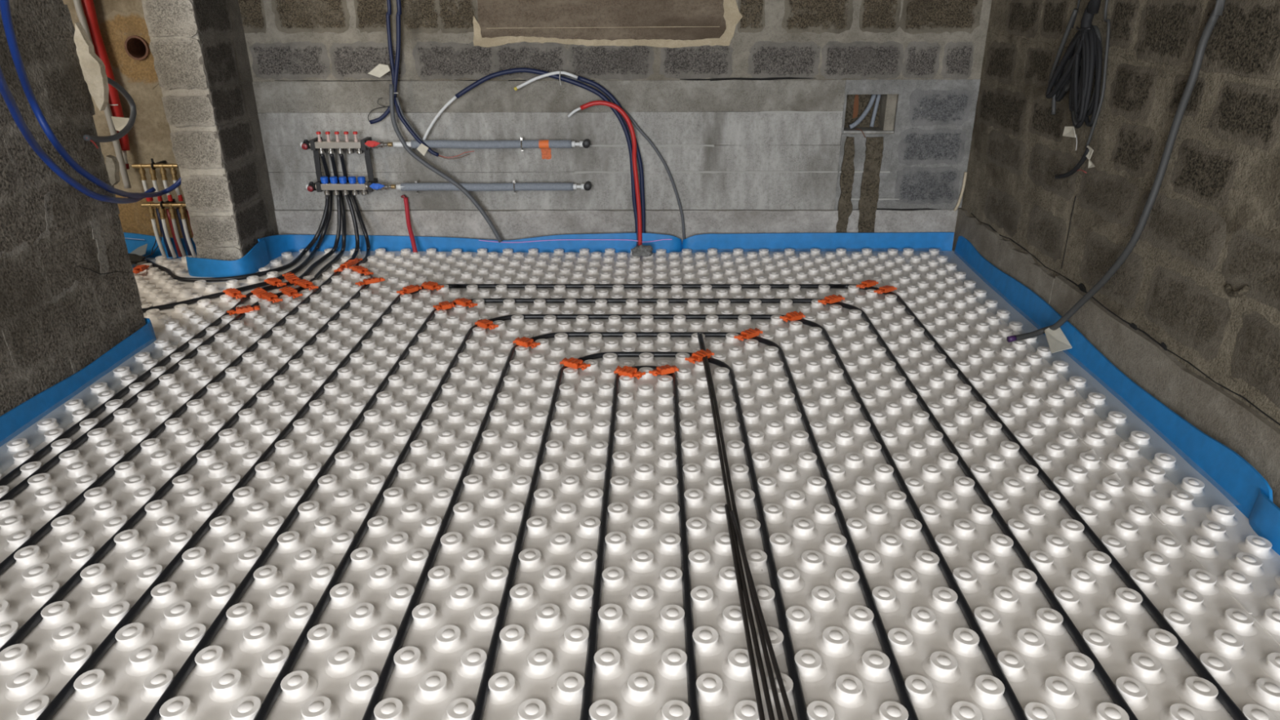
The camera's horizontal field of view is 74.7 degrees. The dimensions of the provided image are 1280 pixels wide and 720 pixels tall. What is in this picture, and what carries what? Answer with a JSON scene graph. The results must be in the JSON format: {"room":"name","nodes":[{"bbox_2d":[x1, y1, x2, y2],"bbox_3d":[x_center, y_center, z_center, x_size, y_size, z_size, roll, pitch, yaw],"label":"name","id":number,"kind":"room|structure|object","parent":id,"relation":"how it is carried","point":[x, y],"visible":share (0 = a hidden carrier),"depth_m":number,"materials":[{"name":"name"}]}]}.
{"room":"building under construction","nodes":[
{"label":"building under construction","id":0,"kind":"room"},
{"bbox_2d":[0,0,146,416],"bbox_3d":[-2.334,0.506,-0.703,0.355,2.580,8.642,0,23,1],"label":"wall","id":1,"kind":"structure","parent":0,"point":[69,295],"depth_m":3.12,"materials":[{"name":"black"}]},
{"bbox_2d":[0,66,155,204],"bbox_3d":[-2.223,-0.854,3.378,0.139,0.889,2.481,-10,25,-21],"label":"hose","id":2,"kind":"object","parent":1,"relation":"attached to","point":[5,91],"visible":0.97,"depth_m":2.92,"materials":[{"name":"blue plastic"}]},
{"bbox_2d":[0,0,181,197],"bbox_3d":[-2.226,-0.992,3.499,0.187,1.024,2.128,-8,24,-16],"label":"hose","id":3,"kind":"object","parent":1,"relation":"attached to","point":[5,8],"visible":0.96,"depth_m":2.95,"materials":[{"name":"blue plastic"}]},
{"bbox_2d":[83,77,136,148],"bbox_3d":[-2.207,-1.050,3.441,0.088,0.288,0.565,-4,24,-10],"label":"cable","id":4,"kind":"object","parent":1,"relation":"attached to","point":[128,126],"visible":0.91,"depth_m":3.54,"materials":[{"name":"grey plastic"}]},
{"bbox_2d":[111,116,128,131],"bbox_3d":[-2.259,-1.031,3.675,0.091,0.072,0.013,-5,24,-11],"label":"tag","id":5,"kind":"object","parent":4,"relation":"attached to","point":[119,123],"visible":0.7,"depth_m":3.67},
{"bbox_2d":[62,0,193,238],"bbox_3d":[-3.309,-1.799,4.628,1.840,2.580,0.371,0,23,1],"label":"wall","id":6,"kind":"structure","parent":0,"point":[149,137],"depth_m":4.62,"materials":[{"name":"wood"}]},
{"bbox_2d":[80,0,129,168],"bbox_3d":[-2.854,-1.952,4.295,0.072,1.937,0.068,-6,24,-13],"label":"conduit","id":7,"kind":"object","parent":6,"relation":"attached to","point":[88,6],"visible":0.73,"depth_m":4.44,"materials":[{"name":"red"}]},
{"bbox_2d":[124,35,149,60],"bbox_3d":[-2.677,-1.707,4.571,0.123,0.123,0.240,0,23,1],"label":"drain pipe","id":8,"kind":"object","parent":6,"relation":"attached to","point":[136,47],"visible":0.5,"depth_m":4.49,"materials":[{"name":"black plastic"}]},
{"bbox_2d":[131,158,196,257],"bbox_3d":[-2.652,-0.865,4.750,0.418,0.566,0.152,0,23,1],"label":"manifold","id":9,"kind":"object","parent":6,"relation":"attached to","point":[160,211],"visible":0.63,"depth_m":4.71,"materials":[{"name":"beige"}]},
{"bbox_2d":[138,167,146,180],"bbox_3d":[-2.745,-1.028,4.629,0.031,0.070,0.035,0,23,1],"label":"outlet","id":10,"kind":"object","parent":9,"relation":"attached to","point":[142,171],"depth_m":4.62,"materials":[{"name":"gold metal"}]},
{"bbox_2d":[147,206,155,218],"bbox_3d":[-2.744,-0.829,4.715,0.031,0.070,0.035,0,23,1],"label":"outlet","id":11,"kind":"object","parent":9,"relation":"attached to","point":[151,210],"depth_m":4.71,"materials":[{"name":"gold metal"}]},
{"bbox_2d":[149,167,156,180],"bbox_3d":[-2.687,-1.028,4.628,0.031,0.070,0.035,0,23,1],"label":"outlet","id":12,"kind":"object","parent":9,"relation":"attached to","point":[153,171],"depth_m":4.62,"materials":[{"name":"gold metal"}]},
{"bbox_2d":[146,207,161,257],"bbox_3d":[-2.784,-0.729,4.778,0.014,0.267,0.113,21,31,40],"label":"wire","id":13,"kind":"object","parent":9,"relation":"hanging from","point":[156,207],"visible":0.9,"depth_m":4.82,"materials":[{"name":"black plastic"}]},
{"bbox_2d":[158,206,166,218],"bbox_3d":[-2.686,-0.829,4.714,0.031,0.070,0.035,0,23,1],"label":"outlet","id":14,"kind":"object","parent":9,"relation":"attached to","point":[161,210],"depth_m":4.71,"materials":[{"name":"gold metal"}]},
{"bbox_2d":[159,167,167,180],"bbox_3d":[-2.629,-1.028,4.627,0.031,0.070,0.035,0,23,1],"label":"outlet","id":15,"kind":"object","parent":9,"relation":"attached to","point":[162,171],"depth_m":4.62,"materials":[{"name":"gold metal"}]},
{"bbox_2d":[168,206,176,218],"bbox_3d":[-2.628,-0.828,4.713,0.031,0.070,0.035,0,23,1],"label":"outlet","id":16,"kind":"object","parent":9,"relation":"attached to","point":[171,211],"depth_m":4.71,"materials":[{"name":"gold metal"}]},
{"bbox_2d":[169,167,177,180],"bbox_3d":[-2.571,-1.027,4.626,0.031,0.070,0.035,0,23,1],"label":"outlet","id":17,"kind":"object","parent":9,"relation":"attached to","point":[173,171],"depth_m":4.62,"materials":[{"name":"gold metal"}]},
{"bbox_2d":[178,206,186,218],"bbox_3d":[-2.570,-0.828,4.713,0.031,0.070,0.035,0,23,1],"label":"outlet","id":18,"kind":"object","parent":9,"relation":"attached to","point":[181,210],"depth_m":4.71,"materials":[{"name":"gold metal"}]},
{"bbox_2d":[238,0,991,248],"bbox_3d":[-0.004,-1.818,4.637,4.350,2.580,0.286,0,23,1],"label":"wall","id":19,"kind":"structure","parent":0,"point":[749,107],"depth_m":4.69,"materials":[{"name":"concrete"}]},
{"bbox_2d":[142,0,279,260],"bbox_3d":[-2.281,-1.680,4.344,0.258,2.580,0.522,0,23,1],"label":"pillar","id":20,"kind":"structure","parent":19,"relation":"attached to","point":[198,49],"depth_m":4.37,"materials":[{"name":"concrete"}]},
{"bbox_2d":[186,238,269,277],"bbox_3d":[-2.236,-0.541,4.581,0.415,0.145,0.206,-14,27,-29],"label":"strip","id":21,"kind":"object","parent":20,"relation":"attached to","point":[257,258],"visible":0.89,"depth_m":4.54,"materials":[{"name":"blue plastic"}]},
{"bbox_2d":[300,131,395,195],"bbox_3d":[-1.643,-1.119,4.762,0.522,0.355,0.145,0,23,1],"label":"manifold","id":22,"kind":"object","parent":19,"relation":"attached to","point":[316,144],"visible":1,"depth_m":4.75,"materials":[{"name":"silver metal"}]},
{"bbox_2d":[318,148,363,154],"bbox_3d":[-1.680,-1.175,4.711,0.249,0.032,0.043,0,23,1],"label":"outlet","id":23,"kind":"object","parent":22,"relation":"attached to","point":[321,151],"depth_m":4.70,"materials":[{"name":"silver metal"}]},
{"bbox_2d":[324,190,368,195],"bbox_3d":[-1.683,-0.961,4.803,0.249,0.032,0.043,0,23,1],"label":"outlet","id":24,"kind":"object","parent":22,"relation":"attached to","point":[326,193],"depth_m":4.79,"materials":[{"name":"silver metal"}]},
{"bbox_2d":[389,84,502,242],"bbox_3d":[-1.090,-1.098,4.747,0.571,0.884,0.051,0,23,1],"label":"cable","id":25,"kind":"object","parent":19,"relation":"attached to","point":[402,140],"visible":1,"depth_m":4.73,"materials":[{"name":"grey plastic"}]},
{"bbox_2d":[392,137,590,151],"bbox_3d":[-0.830,-1.220,4.729,1.103,0.074,0.095,0,23,0],"label":"insulated pipe","id":26,"kind":"object","parent":19,"relation":"attached to","point":[521,144],"visible":0.99,"depth_m":4.69,"materials":[{"name":"white plastic"}]},
{"bbox_2d":[395,97,423,142],"bbox_3d":[-1.273,-1.324,4.650,0.136,0.254,0.014,0,23,1],"label":"cable","id":27,"kind":"object","parent":26,"relation":"on","point":[397,98],"visible":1,"depth_m":4.64,"materials":[{"name":"grey plastic"}]},
{"bbox_2d":[538,139,549,148],"bbox_3d":[-0.538,-1.212,4.713,0.055,0.047,0.047,0,23,1],"label":"tape","id":28,"kind":"object","parent":26,"relation":"attached to","point":[544,144],"visible":1,"depth_m":4.69,"materials":[{"name":"orange"}]},
{"bbox_2d":[395,179,591,193],"bbox_3d":[-0.835,-0.999,4.822,1.114,0.074,0.104,0,23,1],"label":"insulated pipe","id":29,"kind":"object","parent":19,"relation":"attached to","point":[415,186],"visible":1,"depth_m":4.79,"materials":[{"name":"white plastic"}]},
{"bbox_2d":[558,74,685,239],"bbox_3d":[-0.107,-1.137,4.782,0.750,0.945,0.023,0,23,1],"label":"cable","id":30,"kind":"object","parent":19,"relation":"attached to","point":[631,118],"visible":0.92,"depth_m":4.77,"materials":[{"name":"grey plastic"}]},
{"bbox_2d":[848,94,876,128],"bbox_3d":[1.268,-1.416,4.763,0.178,0.195,0.036,-12,26,-25],"label":"conduit","id":31,"kind":"object","parent":19,"relation":"attached to","point":[869,105],"visible":0.92,"depth_m":4.76,"materials":[{"name":"plastic"}]},
{"bbox_2d":[870,94,880,127],"bbox_3d":[1.344,-1.429,4.791,0.024,0.188,0.074,19,30,38],"label":"conduit","id":32,"kind":"object","parent":19,"relation":"attached to","point":[877,99],"visible":0.91,"depth_m":4.79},
{"bbox_2d":[0,248,1279,719],"bbox_3d":[-1.095,1.365,0.554,6.400,0.234,10.300,0,23,1],"label":"floor","id":33,"kind":"structure","parent":0,"point":[1197,558],"depth_m":2.42,"materials":[{"name":"plastic"}]},
{"bbox_2d":[0,317,156,446],"bbox_3d":[-2.213,0.359,2.557,0.400,0.101,2.544,0,23,1],"label":"strip","id":34,"kind":"object","parent":33,"relation":"on","point":[16,420],"visible":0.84,"depth_m":3.17,"materials":[{"name":"blue plastic"}]},
{"bbox_2d":[128,253,146,264],"bbox_3d":[-2.890,-0.566,4.700,0.235,0.034,0.154,0,23,1],"label":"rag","id":35,"kind":"object","parent":33,"relation":"on","point":[135,259],"visible":0.39,"depth_m":4.68,"materials":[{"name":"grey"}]},
{"bbox_2d":[130,243,147,255],"bbox_3d":[-2.885,-0.631,4.798,0.151,0.075,0.053,9,25,21],"label":"scrap","id":36,"kind":"object","parent":33,"relation":"on","point":[140,251],"visible":0.85,"depth_m":4.80,"materials":[{"name":"grey"}]},
{"bbox_2d":[133,264,149,273],"bbox_3d":[-2.727,-0.499,4.574,0.052,0.028,0.126,-1,23,-2],"label":"clip","id":37,"kind":"object","parent":33,"relation":"on","point":[138,268],"visible":0.94,"depth_m":4.55,"materials":[{"name":"orange plastic"}]},
{"bbox_2d":[123,231,196,257],"bbox_3d":[-2.829,-0.661,4.844,0.974,0.160,0.265,8,25,18],"label":"strip","id":38,"kind":"object","parent":33,"relation":"on","point":[133,241],"visible":0.15,"depth_m":4.86,"materials":[{"name":"blue plastic"}]},
{"bbox_2d":[0,194,341,485],"bbox_3d":[-1.967,0.214,2.565,0.221,0.354,5.078,1,23,3],"label":"pipe","id":39,"kind":"object","parent":33,"relation":"on","point":[39,455],"visible":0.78,"depth_m":3.35,"materials":[{"name":"black"}]},
{"bbox_2d":[0,153,346,501],"bbox_3d":[-1.881,0.093,2.551,0.150,0.586,5.153,1,23,2],"label":"pipe","id":40,"kind":"object","parent":33,"relation":"on","point":[55,460],"visible":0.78,"depth_m":3.26,"materials":[{"name":"black"}]},
{"bbox_2d":[0,194,359,574],"bbox_3d":[-1.690,0.216,2.556,0.064,0.355,5.071,0,23,1],"label":"pipe","id":41,"kind":"object","parent":33,"relation":"on","point":[10,560],"visible":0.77,"depth_m":2.89,"materials":[{"name":"black"}]},
{"bbox_2d":[0,154,372,652],"bbox_3d":[-1.470,0.092,2.550,0.266,0.586,5.160,-1,23,-2],"label":"pipe","id":42,"kind":"object","parent":33,"relation":"on","point":[37,618],"visible":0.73,"depth_m":2.63,"materials":[{"name":"black"}]},
{"bbox_2d":[222,288,245,298],"bbox_3d":[-2.030,-0.337,4.192,0.171,0.027,0.052,20,30,38],"label":"clip","id":43,"kind":"object","parent":33,"relation":"on","point":[233,292],"visible":1,"depth_m":4.17,"materials":[{"name":"orange plastic"}]},
{"bbox_2d":[142,154,332,312],"bbox_3d":[-2.059,-0.686,4.352,0.261,0.586,1.327,11,26,25],"label":"pipe","id":44,"kind":"object","parent":33,"relation":"on","point":[311,255],"visible":0.7,"depth_m":4.56,"materials":[{"name":"black"}]},
{"bbox_2d":[145,195,329,282],"bbox_3d":[-2.333,-0.670,4.612,1.154,0.354,0.500,-2,24,-5],"label":"pipe","id":45,"kind":"object","parent":33,"relation":"on","point":[314,239],"visible":0.84,"depth_m":4.63,"materials":[{"name":"black"}]},
{"bbox_2d":[226,304,260,315],"bbox_3d":[-1.872,-0.239,3.966,0.148,0.027,0.052,-14,27,-29],"label":"clip","id":46,"kind":"object","parent":33,"relation":"on","point":[246,308],"visible":1,"depth_m":3.95,"materials":[{"name":"orange plastic"}]},
{"bbox_2d":[250,287,267,299],"bbox_3d":[-1.892,-0.335,4.184,0.053,0.029,0.175,-20,30,-38],"label":"clip","id":47,"kind":"object","parent":33,"relation":"on","point":[257,291],"visible":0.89,"depth_m":4.17,"materials":[{"name":"orange plastic"}]},
{"bbox_2d":[260,292,282,302],"bbox_3d":[-1.823,-0.312,4.134,0.167,0.027,0.052,20,30,38],"label":"clip","id":48,"kind":"object","parent":33,"relation":"on","point":[269,296],"visible":1,"depth_m":4.11,"materials":[{"name":"orange plastic"}]},
{"bbox_2d":[264,277,286,286],"bbox_3d":[-1.897,-0.407,4.354,0.152,0.027,0.052,18,29,36],"label":"clip","id":49,"kind":"object","parent":33,"relation":"on","point":[272,281],"visible":1,"depth_m":4.33,"materials":[{"name":"orange plastic"}]},
{"bbox_2d":[279,285,302,298],"bbox_3d":[-1.754,-0.344,4.205,0.053,0.028,0.183,-22,31,-40],"label":"clip","id":50,"kind":"object","parent":33,"relation":"on","point":[289,291],"visible":1,"depth_m":4.18,"materials":[{"name":"orange plastic"}]},
{"bbox_2d":[282,271,304,285],"bbox_3d":[-1.824,-0.429,4.403,0.052,0.026,0.231,-18,29,-33],"label":"clip","id":51,"kind":"object","parent":33,"relation":"on","point":[290,277],"visible":0.96,"depth_m":4.39,"materials":[{"name":"orange plastic"}]},
{"bbox_2d":[293,278,318,289],"bbox_3d":[-1.726,-0.394,4.322,0.197,0.026,0.052,20,30,39],"label":"clip","id":52,"kind":"object","parent":33,"relation":"on","point":[307,284],"visible":1,"depth_m":4.30,"materials":[{"name":"orange plastic"}]},
{"bbox_2d":[333,257,362,271],"bbox_3d":[-1.610,-0.531,4.635,0.052,0.030,0.238,5,24,11],"label":"clip","id":53,"kind":"object","parent":33,"relation":"on","point":[350,263],"visible":1,"depth_m":4.61,"materials":[{"name":"orange plastic"}]},
{"bbox_2d":[349,265,373,275],"bbox_3d":[-1.512,-0.489,4.539,0.191,0.030,0.052,21,31,40],"label":"clip","id":54,"kind":"object","parent":33,"relation":"on","point":[360,269],"visible":1,"depth_m":4.52,"materials":[{"name":"orange plastic"}]},
{"bbox_2d":[355,276,385,285],"bbox_3d":[-1.399,-0.412,4.360,0.153,0.030,0.052,-17,29,-34],"label":"clip","id":55,"kind":"object","parent":33,"relation":"on","point":[373,280],"visible":1,"depth_m":4.34,"materials":[{"name":"orange plastic"}]},
{"bbox_2d":[400,195,417,253],"bbox_3d":[-1.332,-0.782,4.872,0.039,0.328,0.178,-13,26,-26],"label":"pipe stub","id":56,"kind":"object","parent":33,"relation":"on","point":[405,198],"visible":1,"depth_m":4.88,"materials":[{"name":"red"}]},
{"bbox_2d":[396,284,422,294],"bbox_3d":[-1.161,-0.358,4.232,0.052,0.026,0.134,17,29,34],"label":"clip","id":57,"kind":"object","parent":33,"relation":"on","point":[411,288],"visible":1,"depth_m":4.21,"materials":[{"name":"orange plastic"}]},
{"bbox_2d":[420,280,444,290],"bbox_3d":[-1.066,-0.381,4.282,0.131,0.029,0.053,12,26,27],"label":"clip","id":58,"kind":"object","parent":33,"relation":"on","point":[429,285],"visible":1,"depth_m":4.27,"materials":[{"name":"orange plastic"}]},
{"bbox_2d":[433,301,455,310],"bbox_3d":[-0.932,-0.261,4.005,0.101,0.027,0.052,-16,28,-31],"label":"clip","id":59,"kind":"object","parent":33,"relation":"on","point":[445,304],"visible":1,"depth_m":3.99,"materials":[{"name":"orange plastic"}]},
{"bbox_2d":[453,297,477,307],"bbox_3d":[-0.848,-0.279,4.047,0.139,0.027,0.052,17,29,34],"label":"clip","id":60,"kind":"object","parent":33,"relation":"on","point":[464,302],"visible":1,"depth_m":4.03,"materials":[{"name":"orange plastic"}]},
{"bbox_2d":[257,232,681,262],"bbox_3d":[-0.946,-0.664,4.844,2.388,0.150,0.290,0,23,1],"label":"strip","id":61,"kind":"object","parent":33,"relation":"on","point":[276,245],"visible":0.8,"depth_m":4.95,"materials":[{"name":"blue plastic"}]},
{"bbox_2d":[475,319,498,329],"bbox_3d":[-0.695,-0.163,3.779,0.121,0.026,0.051,18,29,35],"label":"clip","id":62,"kind":"object","parent":33,"relation":"on","point":[484,323],"visible":1,"depth_m":3.76,"materials":[{"name":"orange plastic"}]},
{"bbox_2d":[512,336,540,348],"bbox_3d":[-0.488,-0.077,3.576,0.125,0.026,0.052,14,28,30],"label":"clip","id":63,"kind":"object","parent":33,"relation":"on","point":[523,341],"visible":1,"depth_m":3.56,"materials":[{"name":"orange plastic"}]},
{"bbox_2d":[422,67,638,246],"bbox_3d":[-0.620,-1.115,4.753,1.233,1.025,0.034,0,23,1],"label":"conduit","id":64,"kind":"object","parent":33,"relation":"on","point":[501,73],"visible":0.98,"depth_m":4.60,"materials":[{"name":"blue"}]},
{"bbox_2d":[560,357,591,370],"bbox_3d":[-0.264,0.013,3.369,0.131,0.026,0.052,14,27,29],"label":"clip","id":65,"kind":"object","parent":33,"relation":"on","point":[572,362],"visible":1,"depth_m":3.35,"materials":[{"name":"orange plastic"}]},
{"bbox_2d":[513,71,645,232],"bbox_3d":[-0.330,-1.112,4.761,0.720,1.011,0.054,-1,23,-3],"label":"conduit","id":66,"kind":"object","parent":33,"relation":"on","point":[578,77],"visible":0.84,"depth_m":4.62,"materials":[{"name":"blue"}]},
{"bbox_2d":[567,100,642,245],"bbox_3d":[-0.195,-1.031,4.766,0.411,0.856,0.036,0,23,1],"label":"conduit","id":67,"kind":"object","parent":33,"relation":"on","point":[586,105],"visible":0.95,"depth_m":4.68,"materials":[{"name":"red"}]},
{"bbox_2d":[613,365,645,379],"bbox_3d":[-0.045,0.046,3.287,0.130,0.028,0.053,13,27,28],"label":"clip","id":68,"kind":"object","parent":33,"relation":"on","point":[625,371],"visible":1,"depth_m":3.27,"materials":[{"name":"orange plastic"}]},
{"bbox_2d":[471,351,808,719],"bbox_3d":[0.002,0.675,1.891,0.698,0.023,3.534,0,23,1],"label":"pipe","id":69,"kind":"object","parent":33,"relation":"on","point":[793,673],"visible":0.9,"depth_m":2.23,"materials":[{"name":"black"}]},
{"bbox_2d":[580,365,699,719],"bbox_3d":[0.001,0.703,1.826,0.249,0.023,3.391,0,23,1],"label":"pipe","id":70,"kind":"object","parent":33,"relation":"on","point":[691,674],"visible":0.94,"depth_m":2.16,"materials":[{"name":"black"}]},
{"bbox_2d":[253,314,1027,719],"bbox_3d":[0.005,0.585,2.098,1.598,0.023,3.984,0,23,1],"label":"pipe","id":71,"kind":"object","parent":33,"relation":"on","point":[1011,700],"visible":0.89,"depth_m":2.35,"materials":[{"name":"black"}]},
{"bbox_2d":[362,332,918,719],"bbox_3d":[0.004,0.630,1.994,1.148,0.023,3.759,0,23,1],"label":"pipe","id":72,"kind":"object","parent":33,"relation":"on","point":[904,698],"visible":0.88,"depth_m":2.30,"materials":[{"name":"black"}]},
{"bbox_2d":[144,297,1137,719],"bbox_3d":[0.007,0.541,2.201,2.048,0.023,4.209,0,23,1],"label":"pipe","id":73,"kind":"object","parent":33,"relation":"on","point":[180,677],"visible":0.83,"depth_m":2.36,"materials":[{"name":"black"}]},
{"bbox_2d":[35,284,1248,719],"bbox_3d":[0.008,0.496,2.304,2.498,0.023,4.434,0,23,1],"label":"pipe","id":74,"kind":"object","parent":33,"relation":"on","point":[63,695],"visible":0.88,"depth_m":2.43,"materials":[{"name":"black"}]},
{"bbox_2d":[631,244,653,257],"bbox_3d":[0.012,-0.636,4.815,0.127,0.063,0.109,0,23,1],"label":"lump","id":75,"kind":"object","parent":33,"relation":"on","point":[639,251],"visible":1,"depth_m":4.78,"materials":[{"name":"concrete"}]},
{"bbox_2d":[648,364,679,376],"bbox_3d":[0.098,0.038,3.304,0.121,0.030,0.052,-12,26,-25],"label":"clip","id":76,"kind":"object","parent":33,"relation":"on","point":[667,369],"visible":1,"depth_m":3.29,"materials":[{"name":"orange plastic"}]},
{"bbox_2d":[684,348,714,364],"bbox_3d":[0.248,-0.019,3.434,0.141,0.027,0.052,-21,31,-40],"label":"clip","id":77,"kind":"object","parent":33,"relation":"on","point":[697,356],"visible":0.98,"depth_m":3.42,"materials":[{"name":"orange plastic"}]},
{"bbox_2d":[697,332,774,719],"bbox_3d":[0.260,0.342,2.603,0.022,0.012,2.298,0,23,0],"label":"pipes","id":78,"kind":"object","parent":33,"relation":"on","point":[762,675],"visible":0.98,"depth_m":2.13,"materials":[{"name":"black"}]},
{"bbox_2d":[699,333,783,719],"bbox_3d":[0.274,0.343,2.599,0.023,0.012,2.288,0,23,0],"label":"pipes","id":79,"kind":"object","parent":33,"relation":"on","point":[771,679],"visible":0.93,"depth_m":2.20,"materials":[{"name":"black"}]},
{"bbox_2d":[724,504,764,719],"bbox_3d":[0.249,0.609,1.986,0.013,0.012,0.950,0,23,0],"label":"pipe","id":80,"kind":"object","parent":33,"relation":"on","point":[757,694],"visible":1,"depth_m":1.96,"materials":[{"name":"black"}]},
{"bbox_2d":[733,328,762,341],"bbox_3d":[0.476,-0.115,3.655,0.150,0.026,0.052,-20,29,-37],"label":"clip","id":81,"kind":"object","parent":33,"relation":"on","point":[750,333],"visible":1,"depth_m":3.64,"materials":[{"name":"orange plastic"}]},
{"bbox_2d":[729,510,794,719],"bbox_3d":[0.287,0.611,1.956,0.013,0.012,0.913,-2,23,-3],"label":"pipes","id":82,"kind":"object","parent":33,"relation":"on","point":[779,677],"visible":1,"depth_m":1.94,"materials":[{"name":"black"}]},
{"bbox_2d":[779,311,805,322],"bbox_3d":[0.705,-0.202,3.851,0.127,0.029,0.053,-13,27,-27],"label":"clip","id":83,"kind":"object","parent":33,"relation":"on","point":[792,316],"visible":1,"depth_m":3.84,"materials":[{"name":"orange plastic"}]},
{"bbox_2d":[681,231,954,252],"bbox_3d":[1.044,-0.677,4.902,1.594,0.112,0.121,0,23,1],"label":"strip","id":84,"kind":"object","parent":33,"relation":"on","point":[942,241],"visible":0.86,"depth_m":4.93,"materials":[{"name":"blue plastic"}]},
{"bbox_2d":[817,294,844,305],"bbox_3d":[0.932,-0.296,4.067,0.148,0.026,0.052,-15,29,-30],"label":"clip","id":85,"kind":"object","parent":33,"relation":"on","point":[832,299],"visible":1,"depth_m":4.05,"materials":[{"name":"orange plastic"}]},
{"bbox_2d":[856,280,878,288],"bbox_3d":[1.165,-0.391,4.283,0.131,0.029,0.052,-17,28,-33],"label":"clip","id":86,"kind":"object","parent":33,"relation":"on","point":[868,283],"visible":1,"depth_m":4.26,"materials":[{"name":"orange plastic"}]},
{"bbox_2d":[874,284,897,293],"bbox_3d":[1.233,-0.355,4.201,0.131,0.030,0.052,-16,28,-31],"label":"clip","id":87,"kind":"object","parent":33,"relation":"on","point":[885,289],"visible":1,"depth_m":4.18,"materials":[{"name":"orange plastic"}]},
{"bbox_2d":[954,235,1272,519],"bbox_3d":[1.732,-0.132,3.611,0.178,0.132,2.789,1,23,2],"label":"strip","id":88,"kind":"object","parent":33,"relation":"on","point":[1238,481],"visible":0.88,"depth_m":2.97,"materials":[{"name":"blue plastic"}]},
{"bbox_2d":[1248,488,1279,555],"bbox_3d":[1.724,0.574,2.009,0.047,0.110,0.879,1,23,3],"label":"strip","id":89,"kind":"object","parent":33,"relation":"on","point":[1264,519],"visible":0.95,"depth_m":2.31,"materials":[{"name":"blue plastic"}]},
{"bbox_2d":[951,0,1279,508],"bbox_3d":[1.937,0.230,-0.109,0.322,2.580,10.072,0,23,1],"label":"wall","id":90,"kind":"structure","parent":0,"point":[1191,316],"depth_m":2.98,"materials":[{"name":"black"}]},
{"bbox_2d":[1048,8,1078,84],"bbox_3d":[1.805,-1.311,3.590,0.019,0.359,0.128,0,23,1],"label":"strip","id":91,"kind":"object","parent":90,"relation":"attached to","point":[1075,11],"visible":0.73,"depth_m":3.57,"materials":[{"name":"grey"}]},
{"bbox_2d":[1054,147,1088,178],"bbox_3d":[1.809,-0.817,3.497,0.031,0.169,0.233,0,23,1],"label":"cable","id":92,"kind":"object","parent":90,"relation":"attached to","point":[1084,157],"visible":1,"depth_m":3.46,"materials":[{"name":"black plastic"}]},
{"bbox_2d":[1085,145,1093,159],"bbox_3d":[1.802,-0.830,3.360,0.008,0.051,0.054,0,23,1],"label":"tag","id":93,"kind":"object","parent":92,"relation":"attached to","point":[1088,156],"visible":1,"depth_m":3.36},
{"bbox_2d":[1045,0,1102,128],"bbox_3d":[1.795,-1.691,3.243,0.075,1.520,0.376,0,23,1],"label":"cable coil","id":94,"kind":"object","parent":90,"relation":"hanging from","point":[1074,73],"depth_m":3.38,"materials":[{"name":"grey"}]},
{"bbox_2d":[1062,126,1075,137],"bbox_3d":[1.804,-0.957,3.515,0.008,0.051,0.115,0,23,1],"label":"tag","id":95,"kind":"object","parent":94,"relation":"hanging from","point":[1069,131],"visible":1,"depth_m":3.52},
{"bbox_2d":[1071,0,1080,28],"bbox_3d":[1.832,-1.930,3.324,0.010,1.145,0.035,0,23,1],"label":"cable","id":96,"kind":"object","parent":90,"relation":"attached to","point":[1078,1],"visible":0.46,"depth_m":3.51,"materials":[{"name":"grey plastic"}]},
{"bbox_2d":[1088,160,1094,168],"bbox_3d":[1.812,-0.781,3.360,0.008,0.032,0.056,0,23,1],"label":"tag","id":97,"kind":"object","parent":90,"relation":"attached to","point":[1091,164],"visible":1,"depth_m":3.37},
{"bbox_2d":[1084,0,1110,148],"bbox_3d":[1.819,-1.603,3.130,0.012,1.590,0.143,0,23,1],"label":"cable","id":98,"kind":"object","parent":90,"relation":"attached to","point":[1108,20],"visible":0.97,"depth_m":3.28,"materials":[{"name":"grey plastic"}]},
{"bbox_2d":[1006,0,1225,342],"bbox_3d":[1.758,-1.089,2.915,0.190,2.363,0.540,-13,26,-26],"label":"cable","id":99,"kind":"object","parent":90,"relation":"attached to","point":[1218,10],"visible":1,"depth_m":2.92,"materials":[{"name":"grey plastic"}]},
{"bbox_2d":[1044,327,1072,353],"bbox_3d":[1.731,-0.091,3.491,0.111,0.060,0.196,0,23,1],"label":"tag","id":100,"kind":"object","parent":99,"relation":"attached to","point":[1057,341],"visible":0.91,"depth_m":3.49,"materials":[{"name":"paper"}]},
{"bbox_3d":[-1.105,-1.078,-0.493,6.400,0.150,10.320,0,23,1],"label":"ceiling","id":101,"kind":"structure","parent":0,"visible":0},
{"bbox_2d":[73,0,131,188],"bbox_3d":[-2.876,-1.891,4.271,0.069,2.031,0.033,0,23,1],"label":"conduit","id":102,"kind":"object","parent":101,"relation":"hanging from","point":[77,4],"visible":0.58,"depth_m":4.53,"materials":[{"name":"grey"}]},
{"bbox_2d":[367,0,401,124],"bbox_3d":[-1.392,-2.102,4.343,0.270,1.713,0.043,0,23,1],"label":"conduit","id":103,"kind":"object","parent":101,"relation":"hanging from","point":[398,14],"visible":0.96,"depth_m":4.54,"materials":[{"name":"blue"}]},
{"bbox_2d":[368,63,390,77],"bbox_3d":[-1.417,-1.570,4.552,0.126,0.072,0.008,0,23,1],"label":"tag","id":104,"kind":"object","parent":103,"relation":"attached to","point":[380,69],"visible":1,"depth_m":4.55,"materials":[{"name":"paper"}]},
{"bbox_2d":[386,0,474,159],"bbox_3d":[-1.154,-2.012,4.373,0.440,1.904,0.094,0,23,1],"label":"conduit","id":105,"kind":"object","parent":101,"relation":"hanging from","point":[388,13],"visible":0.96,"depth_m":4.61,"materials":[{"name":"plastic"}]},
{"bbox_2d":[416,143,428,155],"bbox_3d":[-1.210,-1.173,4.677,0.069,0.070,0.008,0,23,1],"label":"tag","id":106,"kind":"object","parent":105,"relation":"attached to","point":[422,148],"visible":1,"depth_m":4.67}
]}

